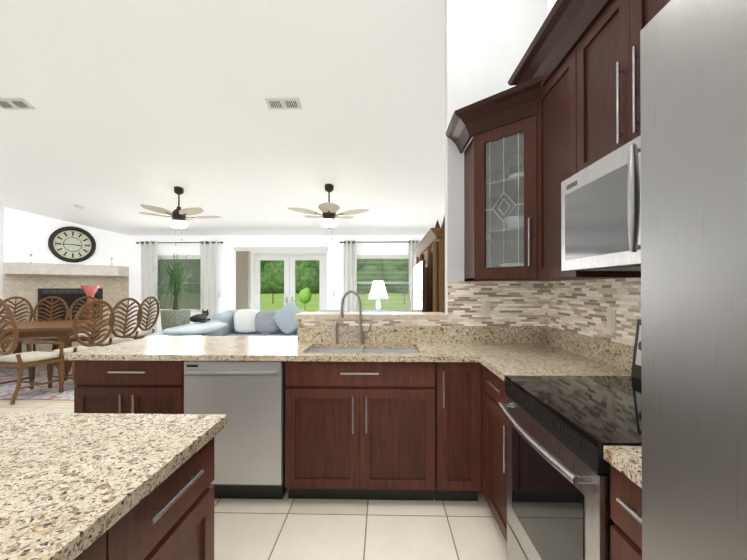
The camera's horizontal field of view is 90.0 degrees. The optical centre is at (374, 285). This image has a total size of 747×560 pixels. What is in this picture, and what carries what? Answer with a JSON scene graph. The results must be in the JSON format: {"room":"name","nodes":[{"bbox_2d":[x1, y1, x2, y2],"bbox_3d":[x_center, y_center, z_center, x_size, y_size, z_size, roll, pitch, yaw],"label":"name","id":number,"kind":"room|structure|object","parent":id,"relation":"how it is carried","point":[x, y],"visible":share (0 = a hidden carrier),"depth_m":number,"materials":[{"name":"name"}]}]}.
{"room":"dining room and kitchen","nodes":[
{"label":"dining room and kitchen","id":0,"kind":"room"},
{"bbox_2d":[0,205,3,354],"bbox_3d":[-6.887,-1.265,2.490,0.150,5.200,8.740,0,0,1],"label":"wall","id":1,"kind":"structure","parent":0,"point":[1,245],"depth_m":6.72,"materials":[{"name":"paint"}]},
{"bbox_2d":[4,207,128,266],"bbox_3d":[-6.058,-0.341,7.468,2.220,3.400,0.150,0,0,-44],"label":"wall","id":2,"kind":"structure","parent":0,"point":[26,234],"depth_m":7.12,"materials":[{"name":"white paint"}]},
{"bbox_2d":[48,226,95,262],"bbox_3d":[-5.965,-0.821,7.393,0.750,0.720,0.080,0,0,-44],"label":"wall clock","id":3,"kind":"object","parent":2,"relation":"attached to","point":[72,244],"visible":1,"depth_m":7.39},
{"bbox_2d":[0,0,444,235],"bbox_3d":[-2.842,-2.423,3.022,8.650,2.720,10.400,0,0,1],"label":"ceiling","id":4,"kind":"structure","parent":0,"point":[136,104],"depth_m":4.37,"materials":[{"name":"paint"}]},
{"bbox_2d":[0,98,35,109],"bbox_3d":[-4.086,-2.057,4.222,0.380,0.053,0.168,0,0,1],"label":"ceiling vent","id":5,"kind":"object","parent":4,"relation":"in","point":[5,103],"depth_m":4.22,"materials":[{"name":"metal"}]},
{"bbox_2d":[73,204,85,208],"bbox_3d":[-5.312,-1.428,6.732,0.180,0.048,0.175,0,0,1],"label":"recessed light","id":6,"kind":"object","parent":4,"relation":"in","point":[79,206],"visible":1,"depth_m":6.72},
{"bbox_2d":[139,186,220,245],"bbox_3d":[-3.238,-1.136,6.080,1.212,0.958,1.266,0,0,1],"label":"ceiling fan","id":7,"kind":"object","parent":4,"relation":"hanging from","point":[178,214],"visible":1,"depth_m":5.98,"materials":[{"name":"beige wood"}]},
{"bbox_2d":[265,98,301,109],"bbox_3d":[-1.016,-2.045,4.193,0.380,0.053,0.168,0,0,1],"label":"ceiling vent","id":8,"kind":"object","parent":4,"relation":"in","point":[271,103],"depth_m":4.18,"materials":[{"name":"metal"}]},
{"bbox_2d":[288,183,369,239],"bbox_3d":[-0.696,-1.143,5.923,1.257,0.970,1.243,0,0,1],"label":"ceiling fan","id":9,"kind":"object","parent":4,"relation":"hanging from","point":[329,209],"visible":0.98,"depth_m":5.87,"materials":[{"name":"beige wood"}]},
{"bbox_2d":[0,402,506,559],"bbox_3d":[-2.817,1.367,3.003,8.500,0.060,10.300,0,0,1],"label":"floor","id":10,"kind":"structure","parent":0,"point":[285,528],"depth_m":2.05,"materials":[{"name":"tile"}]},
{"bbox_2d":[0,364,73,402],"bbox_3d":[-4.877,1.344,5.547,3.150,0.012,2.420,0,0,1],"label":"dining rug","id":11,"kind":"object","parent":10,"relation":"on","point":[43,393],"visible":0.2,"depth_m":4.86,"materials":[{"name":"fabric"}]},
{"bbox_2d":[0,296,32,355],"bbox_3d":[-6.288,0.762,6.392,0.543,1.159,0.600,0,0,-20],"label":"dining chair","id":12,"kind":"object","parent":11,"relation":"on","point":[19,310],"visible":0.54,"depth_m":6.63,"materials":[{"name":"brown wood"}]},
{"bbox_2d":[0,298,66,404],"bbox_3d":[-4.245,0.723,4.500,0.601,1.218,0.610,0,0,16],"label":"dining chair","id":13,"kind":"object","parent":11,"relation":"on","point":[30,359],"visible":1,"depth_m":4.37,"materials":[{"name":"brown wood"}]},
{"bbox_2d":[17,296,68,364],"bbox_3d":[-5.770,0.763,6.542,0.543,1.159,0.600,0,0,-20],"label":"dining chair","id":14,"kind":"object","parent":11,"relation":"on","point":[19,347],"visible":0.54,"depth_m":6.72,"materials":[{"name":"brown wood"}]},
{"bbox_2d":[0,320,108,380],"bbox_3d":[-5.337,0.956,5.527,2.100,0.762,1.350,0,0,-16],"label":"dining table","id":15,"kind":"object","parent":11,"relation":"on","point":[62,330],"visible":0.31,"depth_m":5.24,"materials":[{"name":"brown wood"}]},
{"bbox_2d":[55,296,102,349],"bbox_3d":[-5.251,0.764,6.692,0.543,1.159,0.600,0,0,-20],"label":"dining chair","id":16,"kind":"object","parent":11,"relation":"on","point":[72,339],"visible":0.35,"depth_m":6.86,"materials":[{"name":"brown wood"}]},
{"bbox_2d":[47,299,114,387],"bbox_3d":[-3.908,0.755,5.016,0.600,1.159,0.543,0,0,20],"label":"dining chair","id":17,"kind":"object","parent":11,"relation":"on","point":[85,346],"visible":0.73,"depth_m":4.89,"materials":[{"name":"brown wood"}]},
{"bbox_2d":[90,298,142,346],"bbox_3d":[-4.066,0.760,5.880,0.600,1.159,0.543,0,0,20],"label":"dining chair","id":18,"kind":"object","parent":11,"relation":"on","point":[118,339],"visible":0.6,"depth_m":5.80,"materials":[{"name":"brown wood"}]},
{"bbox_2d":[110,296,159,338],"bbox_3d":[-4.330,0.764,6.820,0.600,1.159,0.543,0,0,8],"label":"dining chair","id":19,"kind":"object","parent":11,"relation":"on","point":[142,334],"visible":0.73,"depth_m":6.78,"materials":[{"name":"brown wood"}]},
{"bbox_2d":[3,262,128,354],"bbox_3d":[-5.902,0.469,7.301,1.920,1.780,0.299,0,0,-44],"label":"fireplace surround","id":20,"kind":"object","parent":10,"relation":"on","point":[33,284],"visible":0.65,"depth_m":7.23,"materials":[{"name":"stone"}]},
{"bbox_2d":[81,286,99,343],"bbox_3d":[-5.393,0.676,7.094,0.320,1.363,0.320,0,0,1],"label":"floor vase","id":21,"kind":"object","parent":10,"relation":"on","point":[90,290],"visible":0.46,"depth_m":7.04,"materials":[{"name":"glass"}]},
{"bbox_2d":[74,360,183,413],"bbox_3d":[-1.497,0.896,2.551,0.679,0.878,0.540,0,0,1],"label":"base cabinet","id":22,"kind":"object","parent":10,"relation":"on","point":[102,386],"depth_m":2.29,"materials":[{"name":"brown wood"}]},
{"bbox_2d":[68,424,226,559],"bbox_3d":[-1.270,0.884,0.142,1.540,0.878,2.075,0,0,1],"label":"kitchen island","id":23,"kind":"object","parent":10,"relation":"on","point":[173,520],"depth_m":0.92,"materials":[{"name":"wood"}]},
{"bbox_2d":[0,412,226,559],"bbox_3d":[-1.295,0.424,0.145,1.590,0.034,2.154,0,0,1],"label":"island countertop","id":24,"kind":"structure","parent":23,"relation":"on","point":[65,477],"depth_m":0.85,"materials":[{"name":"beige stone"}]},
{"bbox_2d":[148,253,204,330],"bbox_3d":[-3.937,0.363,7.346,1.168,1.991,0.938,0,0,1],"label":"palm plant","id":25,"kind":"object","parent":10,"relation":"on","point":[175,316],"visible":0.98,"depth_m":7.24,"materials":[{"name":"green plant"}]},
{"bbox_2d":[184,361,286,498],"bbox_3d":[-0.852,0.898,2.505,0.601,0.874,0.600,0,0,1],"label":"dishwasher","id":26,"kind":"object","parent":10,"relation":"on","point":[247,398],"visible":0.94,"depth_m":2.26,"materials":[{"name":"silver metal"}]},
{"bbox_2d":[144,302,391,337],"bbox_3d":[-1.330,0.826,6.168,3.510,1.054,2.620,0,0,1],"label":"sofa","id":27,"kind":"object","parent":10,"relation":"on","point":[282,321],"visible":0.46,"depth_m":6.86,"materials":[{"name":"fabric"}]},
{"bbox_2d":[190,309,210,321],"bbox_3d":[-2.830,0.488,6.115,0.204,0.200,0.562,0,0,1],"label":"cat","id":28,"kind":"object","parent":27,"relation":"on","point":[202,317],"visible":1,"depth_m":6.01},
{"bbox_2d":[285,368,437,500],"bbox_3d":[-0.080,0.985,2.514,0.909,0.700,0.540,0,0,1],"label":"base cabinet","id":29,"kind":"object","parent":10,"relation":"on","point":[431,431],"depth_m":2.25,"materials":[{"name":"brown wood"}]},
{"bbox_2d":[413,215,444,312],"bbox_3d":[0.909,0.213,5.214,0.835,2.271,2.400,0,0,1],"label":"hutch","id":30,"kind":"object","parent":10,"relation":"on","point":[429,279],"visible":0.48,"depth_m":4.33,"materials":[{"name":"brown wood"}]},
{"bbox_2d":[478,362,507,542],"bbox_3d":[0.943,0.893,1.963,0.620,0.878,0.510,0,0,1],"label":"base cabinet","id":31,"kind":"object","parent":10,"relation":"on","point":[492,423],"depth_m":2.02,"materials":[{"name":"brown wood"}]},
{"bbox_2d":[498,319,641,559],"bbox_3d":[0.876,0.729,1.332,0.706,1.160,0.742,0,0,1],"label":"range","id":32,"kind":"object","parent":10,"relation":"on","point":[562,431],"visible":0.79,"depth_m":1.27,"materials":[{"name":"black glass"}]},
{"bbox_2d":[610,464,641,559],"bbox_3d":[0.913,0.887,0.807,0.620,0.878,0.293,0,0,1],"label":"base cabinet","id":33,"kind":"object","parent":10,"relation":"on","point":[625,495],"depth_m":0.90,"materials":[{"name":"brown wood"}]},
{"bbox_2d":[64,319,641,487],"bbox_3d":[-0.323,0.349,1.919,3.154,0.204,2.448,0,0,1],"label":"countertop","id":34,"kind":"structure","parent":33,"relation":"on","point":[500,352],"depth_m":2.39,"materials":[{"name":"stone"}]},
{"bbox_2d":[333,290,371,343],"bbox_3d":[-0.160,0.224,2.666,0.293,0.390,0.191,0,0,1],"label":"faucet","id":35,"kind":"object","parent":34,"relation":"on","point":[360,330],"visible":0.98,"depth_m":2.72,"materials":[{"name":"silver metal"}]},
{"bbox_2d":[309,349,416,352],"bbox_3d":[-0.078,0.538,2.522,0.746,0.164,0.360,0,0,1],"label":"sink basin","id":36,"kind":"object","parent":34,"relation":"in","point":[361,351],"visible":0.04,"depth_m":2.70,"materials":[{"name":"silver metal"}]},
{"bbox_2d":[640,0,746,559],"bbox_3d":[0.793,0.433,0.175,0.797,1.780,0.962,0,0,1],"label":"refrigerator","id":37,"kind":"object","parent":10,"relation":"on","point":[693,76],"visible":1,"depth_m":0.55,"materials":[{"name":"silver metal"}]},
{"bbox_3d":[0.178,0.980,7.629,0.950,0.760,0.300,0,0,1],"label":"console table","id":38,"kind":"object","parent":10,"relation":"on","visible":0},
{"bbox_2d":[368,280,387,309],"bbox_3d":[0.083,0.244,7.636,0.410,0.710,0.410,0,0,1],"label":"table lamp","id":39,"kind":"object","parent":38,"relation":"on","point":[378,291],"visible":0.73,"depth_m":7.52,"materials":[{"name":"white fabric"}]},
{"bbox_2d":[129,235,424,331],"bbox_3d":[-1.912,0.052,8.063,6.950,2.620,0.150,0,0,1],"label":"wall","id":40,"kind":"structure","parent":0,"point":[227,272],"depth_m":8.01,"materials":[{"name":"paint"}]},
{"bbox_2d":[157,255,199,311],"bbox_3d":[-4.137,-0.052,8.086,1.260,1.230,0.160,0,0,1],"label":"window","id":41,"kind":"structure","parent":40,"relation":"in","point":[195,307],"depth_m":8.06,"materials":[{"name":"clear glass"}]},
{"bbox_2d":[136,241,222,331],"bbox_3d":[-4.130,0.192,7.961,1.870,2.300,0.166,0,0,1],"label":"curtains","id":42,"kind":"object","parent":40,"relation":"attached to","point":[208,272],"visible":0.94,"depth_m":7.91,"materials":[{"name":"fabric"}]},
{"bbox_2d":[218,292,335,296],"bbox_3d":[-2.094,0.182,7.985,2.540,0.120,0.012,0,0,1],"label":"switch plates","id":43,"kind":"object","parent":40,"relation":"attached to","point":[333,294],"visible":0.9,"depth_m":7.95,"materials":[{"name":"white plastic"}]},
{"bbox_2d":[233,247,328,309],"bbox_3d":[-1.980,0.252,7.934,2.020,2.160,0.081,0,0,1],"label":"blinds","id":44,"kind":"object","parent":40,"relation":"attached to","point":[243,277],"visible":0.65,"depth_m":7.93,"materials":[{"name":"beige fabric"}]},
{"bbox_2d":[251,252,326,310],"bbox_3d":[-1.817,0.322,8.030,1.620,2.080,0.148,0,0,1],"label":"door frame","id":45,"kind":"structure","parent":40,"relation":"attached to","point":[289,258],"depth_m":8.01,"materials":[{"name":"white wood"}]},
{"bbox_2d":[340,240,419,311],"bbox_3d":[0.169,0.191,7.851,1.790,2.300,0.166,0,0,1],"label":"curtains","id":46,"kind":"object","parent":40,"relation":"attached to","point":[350,270],"visible":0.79,"depth_m":7.82,"materials":[{"name":"fabric"}]},
{"bbox_2d":[357,254,408,311],"bbox_3d":[0.187,-0.053,7.974,1.310,1.230,0.160,0,0,1],"label":"window blinds","id":47,"kind":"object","parent":40,"relation":"in","point":[393,256],"depth_m":7.94,"materials":[{"name":"white plastic"}]},
{"bbox_2d":[445,0,546,313],"bbox_3d":[0.913,-1.164,2.831,0.734,5.000,0.118,0,0,1],"label":"wall","id":48,"kind":"structure","parent":0,"point":[487,43],"depth_m":2.78,"materials":[{"name":"paint"}]},
{"bbox_2d":[301,281,544,325],"bbox_3d":[0.350,0.106,2.774,1.800,0.379,0.009,0,0,1],"label":"tile backsplash","id":49,"kind":"structure","parent":48,"relation":"attached to","point":[513,303],"depth_m":2.76,"materials":[{"name":"tile"}]},
{"bbox_2d":[481,301,490,315],"bbox_3d":[0.821,0.166,2.753,0.072,0.116,0.009,0,0,1],"label":"electrical outlet plate","id":50,"kind":"object","parent":49,"relation":"attached to","point":[486,311],"depth_m":2.75,"materials":[{"name":"beige plastic"}]},
{"bbox_2d":[445,72,536,155],"bbox_3d":[0.762,-1.061,2.395,0.484,0.150,0.752,0,0,1],"label":"crown molding","id":51,"kind":"structure","parent":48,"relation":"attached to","point":[517,100],"depth_m":2.26,"materials":[{"name":"brown wood"}]},
{"bbox_2d":[547,0,556,15],"bbox_3d":[1.357,-1.263,2.909,0.150,5.200,10.300,0,0,1],"label":"wall","id":52,"kind":"structure","parent":0,"point":[550,4],"depth_m":2.72,"materials":[{"name":"paint"}]},
{"bbox_2d":[469,116,524,271],"bbox_3d":[0.801,-0.554,2.304,0.302,0.873,0.302,0,0,1],"label":"upper cabinet","id":53,"kind":"object","parent":52,"relation":"attached to","point":[497,148],"depth_m":2.41,"materials":[{"name":"brown wood"}]},
{"bbox_2d":[521,0,640,280],"bbox_3d":[1.065,-0.643,1.929,0.378,1.210,0.569,0,0,1],"label":"upper cabinet","id":54,"kind":"object","parent":52,"relation":"attached to","point":[567,105],"depth_m":1.94,"materials":[{"name":"brown wood"}]},
{"bbox_2d":[545,278,640,345],"bbox_3d":[1.246,0.321,1.704,0.009,0.820,2.101,0,0,1],"label":"tile backsplash","id":55,"kind":"structure","parent":52,"relation":"attached to","point":[579,306],"depth_m":2.11,"materials":[{"name":"tile"}]},
{"bbox_2d":[607,309,615,331],"bbox_3d":[1.244,0.180,1.961,0.009,0.116,0.072,0,0,1],"label":"electrical outlet plate","id":56,"kind":"object","parent":55,"relation":"attached to","point":[611,313],"depth_m":1.95,"materials":[{"name":"beige plastic"}]},
{"bbox_2d":[581,0,670,169],"bbox_3d":[1.077,-0.865,1.334,0.322,0.772,0.747,0,0,1],"label":"upper cabinet","id":57,"kind":"object","parent":52,"relation":"attached to","point":[610,29],"depth_m":1.46,"materials":[{"name":"brown wood"}]},
{"bbox_2d":[561,135,640,270],"bbox_3d":[1.008,-0.271,1.333,0.442,0.411,0.742,0,0,1],"label":"microwave","id":58,"kind":"object","parent":57,"relation":"attached to","point":[601,214],"visible":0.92,"depth_m":1.38,"materials":[{"name":"silver metal"}]},
{"label":"outside","id":59,"kind":"structure","parent":0,"visible":0},
{"bbox_2d":[160,293,408,333],"bbox_3d":[3.301,2.151,133.962,300.000,0.080,251.850,0,0,1],"label":"lawn","id":60,"kind":"structure","parent":59,"point":[266,304],"depth_m":36.75,"materials":[{"name":"green plant"}]},
{"bbox_2d":[160,259,408,292],"bbox_3d":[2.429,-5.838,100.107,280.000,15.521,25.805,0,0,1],"label":"tree","id":61,"kind":"object","parent":60,"relation":"on","point":[272,275],"visible":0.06,"depth_m":92.30,"materials":[{"name":"green plant"}]},
{"bbox_2d":[272,287,404,303],"bbox_3d":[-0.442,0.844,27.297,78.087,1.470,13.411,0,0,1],"label":"sapling","id":62,"kind":"object","parent":60,"relation":"on","point":[304,296],"visible":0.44,"depth_m":20.83,"materials":[{"name":"green plant"}]},
{"bbox_3d":[-0.642,0.794,2.861,2.376,1.085,0.118,0,0,1],"label":"wall","id":63,"kind":"structure","parent":0,"visible":0},
{"bbox_2d":[295,312,447,319],"bbox_3d":[-0.020,0.231,2.914,1.136,0.038,0.285,0,0,1],"label":"shelf","id":64,"kind":"object","parent":63,"relation":"on","point":[387,315],"visible":0.93,"depth_m":2.77,"materials":[{"name":"stone"}]}
]}

